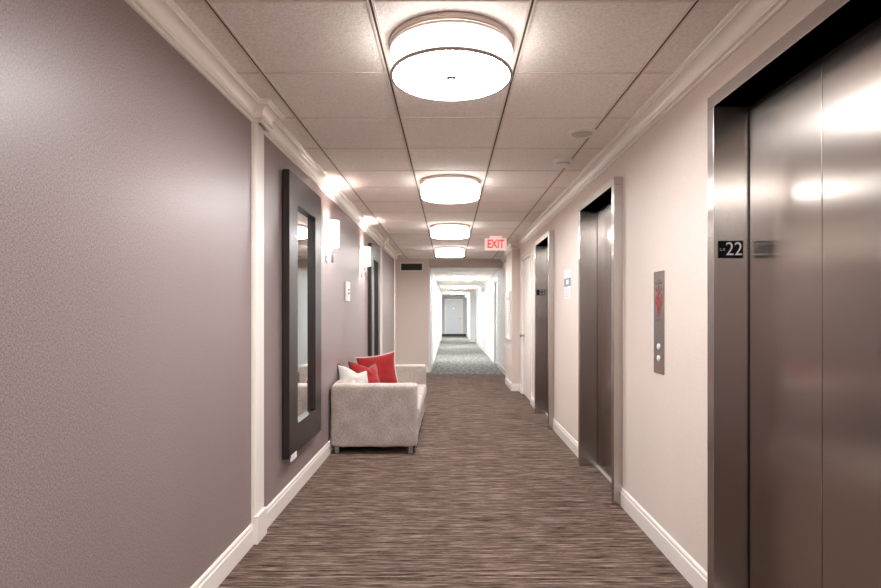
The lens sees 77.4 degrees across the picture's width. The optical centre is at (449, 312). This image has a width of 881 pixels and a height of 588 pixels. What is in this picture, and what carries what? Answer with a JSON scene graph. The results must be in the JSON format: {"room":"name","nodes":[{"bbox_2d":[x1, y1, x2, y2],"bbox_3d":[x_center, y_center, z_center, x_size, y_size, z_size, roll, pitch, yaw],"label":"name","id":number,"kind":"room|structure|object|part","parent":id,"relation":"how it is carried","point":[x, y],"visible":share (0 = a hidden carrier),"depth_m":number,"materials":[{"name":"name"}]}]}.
{"room":"lobby","nodes":[
{"label":"lobby","id":0,"kind":"room"},
{"bbox_2d":[0,0,393,587],"bbox_3d":[-1.175,0.060,3.825,0.150,2.450,14.450,0,0,0],"label":"wall","id":1,"kind":"structure","parent":0,"point":[125,173],"depth_m":1.91,"materials":[{"name":"purple paint"}]},
{"bbox_2d":[251,123,266,544],"bbox_3d":[-1.082,0.105,3.130,0.036,2.360,0.160,0,0,0],"label":"trim","id":2,"kind":"structure","parent":1,"relation":"attached to","point":[258,511],"depth_m":3.09,"materials":[{"name":"white paint"}]},
{"bbox_2d":[190,439,334,587],"bbox_3d":[-1.093,1.225,3.740,0.014,0.120,14.280,0,0,0],"label":"baseboard","id":3,"kind":"structure","parent":1,"relation":"attached to","point":[219,570],"depth_m":3.00,"materials":[{"name":"white paint"}]},
{"bbox_2d":[283,169,320,461],"bbox_3d":[-1.071,0.021,4.050,0.050,1.929,0.900,0,0,0],"label":"wall mirror","id":4,"kind":"object","parent":1,"relation":"attached to","point":[301,204],"visible":1,"depth_m":3.96,"materials":[{"name":"brown wood"}]},
{"bbox_2d":[298,209,310,418],"bbox_3d":[-1.084,0.009,4.050,0.008,1.503,0.500,0,0,0],"label":"mirror glass","id":5,"kind":"object","parent":4,"relation":"attached to","point":[304,219],"depth_m":4.10,"materials":[{"name":"white"}]},
{"bbox_2d":[324,218,339,262],"bbox_3d":[-1.042,-0.639,4.920,0.117,0.378,0.216,0,0,0],"label":"wall sconce","id":6,"kind":"object","parent":1,"relation":"attached to","point":[331,226],"visible":1,"depth_m":4.84,"materials":[{"name":"white glass"}]},
{"bbox_3d":[-1.041,-0.708,4.920,0.110,0.230,0.210,0,0,0],"label":"lamp shade","id":7,"kind":"part","parent":6,"relation":"part of","materials":[{"name":"white"}]},
{"bbox_2d":[345,281,349,301],"bbox_3d":[-1.089,-0.227,5.820,0.021,0.206,0.228,0,0,0],"label":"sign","id":8,"kind":"object","parent":1,"relation":"attached to","point":[347,284],"visible":1,"depth_m":5.82,"materials":[{"name":"white plastic"}]},
{"bbox_2d":[361,246,370,276],"bbox_3d":[-1.042,-0.639,6.900,0.117,0.378,0.216,0,0,0],"label":"wall sconce","id":9,"kind":"object","parent":1,"relation":"attached to","point":[365,250],"visible":1,"depth_m":6.83,"materials":[{"name":"white glass"}]},
{"bbox_3d":[-1.041,-0.708,6.900,0.110,0.230,0.210,0,0,0],"label":"lamp shade","id":10,"kind":"part","parent":9,"relation":"part of","materials":[{"name":"white"}]},
{"bbox_2d":[368,243,379,356],"bbox_3d":[-1.072,0.009,7.860,0.048,1.903,0.900,0,0,0],"label":"wall mirror","id":11,"kind":"object","parent":1,"relation":"attached to","point":[374,269],"visible":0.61,"depth_m":7.78,"materials":[{"name":"brown wood"}]},
{"bbox_2d":[374,261,375,355],"bbox_3d":[-1.084,0.009,7.860,0.008,1.503,0.500,0,0,0],"label":"mirror glass","id":12,"kind":"object","parent":11,"relation":"attached to","point":[374,261],"depth_m":7.93,"materials":[{"name":"white"}]},
{"bbox_2d":[380,246,382,354],"bbox_3d":[-1.082,0.105,8.800,0.036,2.360,0.160,0,0,0],"label":"trim","id":13,"kind":"structure","parent":1,"relation":"attached to","point":[381,247],"depth_m":8.73,"materials":[{"name":"white paint"}]},
{"bbox_2d":[394,259,395,364],"bbox_3d":[-1.082,0.105,10.965,0.036,2.360,0.170,0,0,0],"label":"trim","id":14,"kind":"structure","parent":1,"relation":"attached to","point":[394,259],"depth_m":10.98,"materials":[{"name":"white paint"}]},
{"bbox_2d":[124,0,790,263],"bbox_3d":[0.028,-1.111,4.250,2.255,0.108,15.300,0,0,0],"label":"trim","id":15,"kind":"structure","parent":1,"relation":"attached to","point":[166,17],"depth_m":2.73,"materials":[{"name":"white paint"}]},
{"bbox_2d":[429,271,441,367],"bbox_3d":[-0.520,0.150,21.410,0.200,2.270,18.780,0,0,0],"label":"wall","id":16,"kind":"structure","parent":0,"point":[436,296],"depth_m":16.50,"materials":[{"name":"white paint"}]},
{"bbox_2d":[429,267,430,365],"bbox_3d":[-0.430,0.085,11.959,0.040,2.140,0.142,0,0,0],"label":"trim","id":17,"kind":"structure","parent":16,"relation":"attached to","point":[429,267],"depth_m":11.89,"materials":[{"name":"white paint"}]},
{"bbox_2d":[430,335,441,371],"bbox_3d":[-0.413,1.225,21.360,0.014,0.120,18.680,0,0,0],"label":"baseboard","id":18,"kind":"structure","parent":16,"relation":"attached to","point":[432,363],"depth_m":15.04,"materials":[{"name":"white paint"}]},
{"bbox_2d":[396,259,502,366],"bbox_3d":[-0.122,0.060,11.960,2.555,2.450,0.120,0,0,0],"label":"wall","id":19,"kind":"structure","parent":0,"point":[412,287],"depth_m":11.90,"materials":[{"name":"beige paint"}]},
{"bbox_2d":[400,263,422,270],"bbox_3d":[-0.820,-0.995,11.891,0.500,0.190,0.018,0,0,0],"label":"air vent","id":20,"kind":"object","parent":19,"relation":"in","point":[403,266],"visible":1,"depth_m":11.90,"materials":[{"name":"black metal"}]},
{"bbox_2d":[401,264,421,269],"bbox_3d":[-0.820,-0.995,11.893,0.456,0.146,0.013,0,0,0],"label":"grille","id":21,"kind":"object","parent":20,"relation":"attached to","point":[403,266],"depth_m":11.90,"materials":[{"name":"plastic"}]},
{"bbox_2d":[442,295,465,333],"bbox_3d":[0.367,0.150,30.760,1.975,2.270,0.120,0,0,0],"label":"wall","id":22,"kind":"structure","parent":0,"point":[463,297],"depth_m":30.70,"materials":[{"name":"grey paint"}]},
{"bbox_2d":[444,299,462,333],"bbox_3d":[0.235,0.188,30.642,1.030,1.945,0.115,0,0,0],"label":"door","id":23,"kind":"structure","parent":22,"relation":"in","point":[453,310],"depth_m":30.64,"materials":[{"name":"grey paint"}]},
{"bbox_2d":[442,334,465,335],"bbox_3d":[0.255,1.225,30.690,1.320,0.120,0.020,0,0,0],"label":"baseboard","id":24,"kind":"structure","parent":22,"relation":"attached to","point":[442,334],"depth_m":30.68,"materials":[{"name":"rubber"}]},
{"bbox_2d":[218,336,692,587],"bbox_3d":[0.000,1.315,13.750,2.800,0.060,34.300,0,0,0],"label":"floor","id":25,"kind":"structure","parent":0,"point":[487,495],"depth_m":3.49,"materials":[{"name":"carpet"}]},
{"bbox_2d":[330,364,426,452],"bbox_3d":[-0.684,0.964,5.986,0.810,0.642,1.981,0,0,0],"label":"sofa","id":26,"kind":"object","parent":25,"relation":"on","point":[362,414],"visible":0.92,"depth_m":5.00,"materials":[{"name":"beige fabric"}]},
{"bbox_3d":[-1.030,1.250,5.050,0.040,0.070,0.040,0,0,0],"label":"leg","id":27,"kind":"part","parent":26,"relation":"part of","materials":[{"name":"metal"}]},
{"bbox_3d":[-1.000,0.933,5.985,0.176,0.580,1.682,0,0,0],"label":"backrest","id":28,"kind":"part","parent":26,"relation":"part of","materials":[{"name":"beige fabric"}]},
{"bbox_2d":[337,364,367,382],"bbox_3d":[-0.931,0.721,5.440,0.227,0.445,0.465,0,0,42],"label":"throw pillow","id":29,"kind":"object","parent":26,"relation":"on","point":[343,372],"visible":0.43,"depth_m":5.38,"materials":[{"name":"white fabric"}]},
{"bbox_2d":[348,362,379,382],"bbox_3d":[-0.857,0.702,5.734,0.222,0.406,0.423,0,0,39],"label":"throw pillow","id":30,"kind":"object","parent":26,"relation":"on","point":[372,372],"visible":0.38,"depth_m":5.67,"materials":[{"name":"red fabric"}]},
{"bbox_3d":[-0.691,0.937,5.075,0.798,0.582,0.159,0,0,0],"label":"armrest","id":31,"kind":"part","parent":26,"relation":"part of","materials":[{"name":"beige fabric"}]},
{"bbox_2d":[355,351,397,382],"bbox_3d":[-0.794,0.674,6.090,0.501,0.494,0.205,0,0,-12],"label":"throw pillow","id":32,"kind":"object","parent":26,"relation":"on","point":[385,363],"visible":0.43,"depth_m":6.05,"materials":[{"name":"red fabric"}]},
{"bbox_3d":[-0.689,0.935,6.895,0.796,0.580,0.159,0,0,0],"label":"armrest","id":33,"kind":"part","parent":26,"relation":"part of","materials":[{"name":"beige fabric"}]},
{"bbox_2d":[417,394,422,419],"bbox_3d":[-0.599,0.938,5.567,0.636,0.158,0.836,0,0,0],"label":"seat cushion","id":34,"kind":"object","parent":26,"relation":"on","point":[420,396],"depth_m":5.54,"materials":[{"name":"beige fabric"}]},
{"bbox_3d":[-0.615,1.118,5.985,0.616,0.212,1.683,0,0,0],"label":"seat","id":35,"kind":"part","parent":26,"relation":"part of","materials":[{"name":"beige fabric"}]},
{"bbox_2d":[417,384,426,403],"bbox_3d":[-0.599,0.937,6.403,0.635,0.158,0.835,0,0,0],"label":"seat cushion","id":36,"kind":"object","parent":26,"relation":"on","point":[422,389],"depth_m":6.36,"materials":[{"name":"beige fabric"}]},
{"bbox_2d":[176,3,736,258],"bbox_3d":[0.000,-1.205,4.300,2.800,0.080,15.400,0,0,0],"label":"ceiling","id":37,"kind":"structure","parent":0,"point":[281,37],"depth_m":2.92,"materials":[{"name":"tile"}]},
{"bbox_2d":[430,223,469,239],"bbox_3d":[0.008,-1.085,7.370,0.536,0.159,0.536,0,0,0],"label":"ceiling light","id":38,"kind":"object","parent":37,"relation":"attached to","point":[450,231],"visible":1,"depth_m":7.17,"materials":[{"name":"glass"}]},
{"bbox_2d":[431,234,468,238],"bbox_3d":[0.008,-1.031,7.370,0.504,0.012,0.504,0,0,0],"label":"diffuser","id":39,"kind":"object","parent":38,"relation":"attached to","point":[437,236],"depth_m":7.37,"materials":[{"name":"white glass"}]},
{"bbox_3d":[0.008,-1.083,7.370,0.524,0.104,0.524,0,0,0],"label":"lamp shade","id":40,"kind":"part","parent":38,"relation":"part of","materials":[{"name":"white"}]},
{"bbox_2d":[435,246,464,257],"bbox_3d":[0.008,-1.085,9.860,0.536,0.159,0.536,0,0,0],"label":"ceiling light","id":41,"kind":"object","parent":37,"relation":"attached to","point":[445,251],"visible":1,"depth_m":9.65,"materials":[{"name":"glass"}]},
{"bbox_3d":[0.008,-1.083,9.860,0.524,0.104,0.524,0,0,0],"label":"lamp shade","id":42,"kind":"part","parent":41,"relation":"part of","materials":[{"name":"white"}]},
{"bbox_2d":[437,255,462,256],"bbox_3d":[0.008,-1.031,9.860,0.504,0.012,0.504,0,0,0],"label":"diffuser","id":43,"kind":"object","parent":41,"relation":"attached to","point":[437,255],"depth_m":9.90,"materials":[{"name":"white glass"}]},
{"bbox_2d":[420,174,480,203],"bbox_3d":[0.008,-1.085,4.880,0.536,0.159,0.536,0,0,0],"label":"ceiling light","id":44,"kind":"object","parent":37,"relation":"attached to","point":[445,188],"visible":1,"depth_m":4.70,"materials":[{"name":"glass"}]},
{"bbox_3d":[0.008,-1.083,4.880,0.524,0.104,0.524,0,0,0],"label":"lamp shade","id":45,"kind":"part","parent":44,"relation":"part of","materials":[{"name":"white fabric"}]},
{"bbox_2d":[422,192,478,202],"bbox_3d":[0.008,-1.031,4.880,0.504,0.012,0.504,0,0,0],"label":"diffuser","id":46,"kind":"object","parent":44,"relation":"attached to","point":[433,197],"depth_m":4.88,"materials":[{"name":"white"}]},
{"bbox_2d":[389,12,512,101],"bbox_3d":[0.008,-1.085,2.390,0.536,0.159,0.536,0,0,0],"label":"ceiling light","id":47,"kind":"object","parent":37,"relation":"attached to","point":[440,56],"visible":1,"depth_m":2.24,"materials":[{"name":"glass"}]},
{"bbox_3d":[0.008,-1.083,2.390,0.524,0.104,0.524,0,0,0],"label":"lamp shade","id":48,"kind":"part","parent":47,"relation":"part of","materials":[{"name":"white fabric"}]},
{"bbox_2d":[393,50,509,98],"bbox_3d":[0.008,-1.031,2.390,0.504,0.012,0.504,0,0,0],"label":"diffuser","id":49,"kind":"object","parent":47,"relation":"attached to","point":[424,74],"depth_m":2.36,"materials":[{"name":"white"}]},
{"bbox_2d":[173,0,739,258],"bbox_3d":[-0.033,-1.163,4.250,2.375,0.005,15.300,0,0,0],"label":"grid","id":50,"kind":"object","parent":37,"relation":"attached to","point":[208,3],"visible":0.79,"depth_m":2.66,"materials":[{"name":"metal"}]},
{"bbox_2d":[485,236,506,250],"bbox_3d":[0.700,-1.058,8.350,0.330,0.215,0.060,0,0,0],"label":"exit sign","id":51,"kind":"object","parent":37,"relation":"hanging from","point":[494,243],"visible":1,"depth_m":8.33,"materials":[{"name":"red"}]},
{"bbox_2d":[553,157,573,167],"bbox_3d":[0.868,-1.140,4.200,0.160,0.050,0.160,0,0,0],"label":"smoke detector","id":52,"kind":"object","parent":37,"relation":"attached to","point":[565,162],"visible":1,"depth_m":4.16,"materials":[{"name":"white plastic"}]},
{"bbox_2d":[567,128,596,138],"bbox_3d":[0.855,-1.157,3.550,0.190,0.016,0.190,0,0,0],"label":"smoke detector","id":53,"kind":"object","parent":37,"relation":"attached to","point":[578,133],"visible":1,"depth_m":3.52,"materials":[{"name":"white plastic"}]},
{"bbox_2d":[571,131,592,137],"bbox_3d":[0.855,-1.152,3.550,0.136,0.007,0.136,0,0,0],"label":"grille","id":54,"kind":"object","parent":53,"relation":"attached to","point":[574,134],"depth_m":3.54,"materials":[{"name":"plastic"}]},
{"bbox_2d":[431,268,501,294],"bbox_3d":[0.300,-1.023,21.460,2.200,0.084,18.880,0,0,0],"label":"ceiling","id":55,"kind":"structure","parent":0,"point":[442,276],"depth_m":15.70,"materials":[{"name":"paint"}]},
{"bbox_2d":[451,277,474,279],"bbox_3d":[0.367,-0.975,15.600,0.640,0.012,1.240,0,0,0],"label":"recessed light","id":56,"kind":"object","parent":55,"relation":"in","point":[452,278],"visible":1,"depth_m":15.51,"materials":[{"name":"white plastic"}]},
{"bbox_2d":[466,268,502,365],"bbox_3d":[1.143,0.150,21.300,0.425,2.270,18.800,0,0,0],"label":"wall","id":57,"kind":"structure","parent":0,"point":[479,305],"depth_m":17.17,"materials":[{"name":"white paint"}]},
{"bbox_2d":[466,334,493,362],"bbox_3d":[1.036,1.225,22.440,0.239,0.120,16.520,0,0,0],"label":"baseboard","id":58,"kind":"structure","parent":57,"relation":"attached to","point":[487,353],"depth_m":19.02,"materials":[{"name":"white paint"}]},
{"bbox_2d":[494,278,497,366],"bbox_3d":[1.248,0.220,13.600,0.214,2.130,1.140,0,0,0],"label":"door","id":59,"kind":"structure","parent":57,"relation":"in","point":[496,279],"depth_m":13.87,"materials":[{"name":"grey paint"}]},
{"bbox_2d":[506,249,519,383],"bbox_3d":[1.093,0.060,9.555,0.125,2.450,0.990,0,0,0],"label":"wall column","id":60,"kind":"structure","parent":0,"point":[513,256],"depth_m":9.06,"materials":[{"name":"beige paint"}]},
{"bbox_2d":[506,291,510,339],"bbox_3d":[1.018,0.045,9.530,0.025,0.820,0.680,0,0,0],"label":"framed notice","id":61,"kind":"object","parent":60,"relation":"attached to","point":[508,294],"visible":1,"depth_m":9.53,"materials":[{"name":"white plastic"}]},
{"bbox_2d":[503,0,824,571],"bbox_3d":[1.245,0.060,4.250,0.180,2.450,15.300,0,0,0],"label":"wall","id":62,"kind":"structure","parent":0,"point":[664,173],"depth_m":2.97,"materials":[{"name":"beige paint"}]},
{"bbox_2d":[520,250,531,403],"bbox_3d":[1.220,0.200,8.250,0.230,2.170,1.060,0,0,0],"label":"door","id":63,"kind":"structure","parent":62,"relation":"in","point":[526,260],"depth_m":8.39,"materials":[{"name":"paint"}]},
{"bbox_2d":[535,230,553,429],"bbox_3d":[1.212,0.187,6.570,0.235,2.196,1.010,0,0,0],"label":"elevator","id":64,"kind":"object","parent":62,"relation":"attached to","point":[544,246],"visible":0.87,"depth_m":7.02,"materials":[{"name":"metal"}]},
{"bbox_3d":[1.165,-0.263,7.019,0.103,0.072,0.003,0,0,0],"label":"number plate","id":65,"kind":"part","parent":64,"relation":"part of","materials":[{"name":"black plastic"}]},
{"bbox_3d":[1.258,0.210,6.790,0.035,2.126,0.436,0,0,0],"label":"door panel","id":66,"kind":"part","parent":64,"relation":"part of","materials":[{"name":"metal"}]},
{"bbox_2d":[564,268,570,298],"bbox_3d":[1.153,-0.282,5.380,0.003,0.285,0.320,0,0,0],"label":"paper notice","id":67,"kind":"object","parent":62,"relation":"attached to","point":[567,273],"visible":1,"depth_m":5.37,"materials":[{"name":"white paper"}]},
{"bbox_2d":[578,176,622,505],"bbox_3d":[1.212,0.187,4.170,0.235,2.196,1.010,0,0,0],"label":"elevator","id":68,"kind":"object","parent":62,"relation":"attached to","point":[600,216],"visible":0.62,"depth_m":4.46,"materials":[{"name":"metal"}]},
{"bbox_3d":[1.260,1.281,4.170,0.080,0.008,0.898,0,0,0],"label":"sill","id":69,"kind":"part","parent":68,"relation":"part of","materials":[{"name":"metal"}]},
{"bbox_3d":[1.258,0.210,4.390,0.035,2.126,0.436,0,0,0],"label":"panel","id":70,"kind":"part","parent":68,"relation":"part of","materials":[{"name":"metal"}]},
{"bbox_2d":[498,362,706,587],"bbox_3d":[1.085,1.225,4.815,0.139,0.120,16.430,0,0,0],"label":"baseboard","id":71,"kind":"structure","parent":62,"relation":"attached to","point":[683,562],"depth_m":3.05,"materials":[{"name":"white paint"}]},
{"bbox_2d":[654,270,664,374],"bbox_3d":[1.149,0.051,3.025,0.011,0.563,0.150,0,0,0],"label":"panel","id":72,"kind":"object","parent":62,"relation":"attached to","point":[659,276],"visible":1,"depth_m":3.02,"materials":[{"name":"metal"}]},
{"bbox_2d":[707,0,880,587],"bbox_3d":[1.212,0.187,1.831,0.235,2.196,1.010,0,0,0],"label":"elevator","id":73,"kind":"object","parent":62,"relation":"attached to","point":[794,136],"visible":1,"depth_m":1.96,"materials":[{"name":"metal"}]},
{"bbox_3d":[1.165,-0.263,2.280,0.103,0.072,0.003,0,0,0],"label":"number plate","id":74,"kind":"part","parent":73,"relation":"part of","materials":[{"name":"black plastic"}]},
{"bbox_3d":[1.258,0.210,2.051,0.035,2.126,0.436,0,0,0],"label":"door panel","id":75,"kind":"part","parent":73,"relation":"part of","materials":[{"name":"metal"}]},
{"bbox_3d":[1.258,0.210,1.611,0.035,2.126,0.436,0,0,0],"label":"door panel","id":76,"kind":"part","parent":73,"relation":"part of","materials":[{"name":"metal"}]}
]}

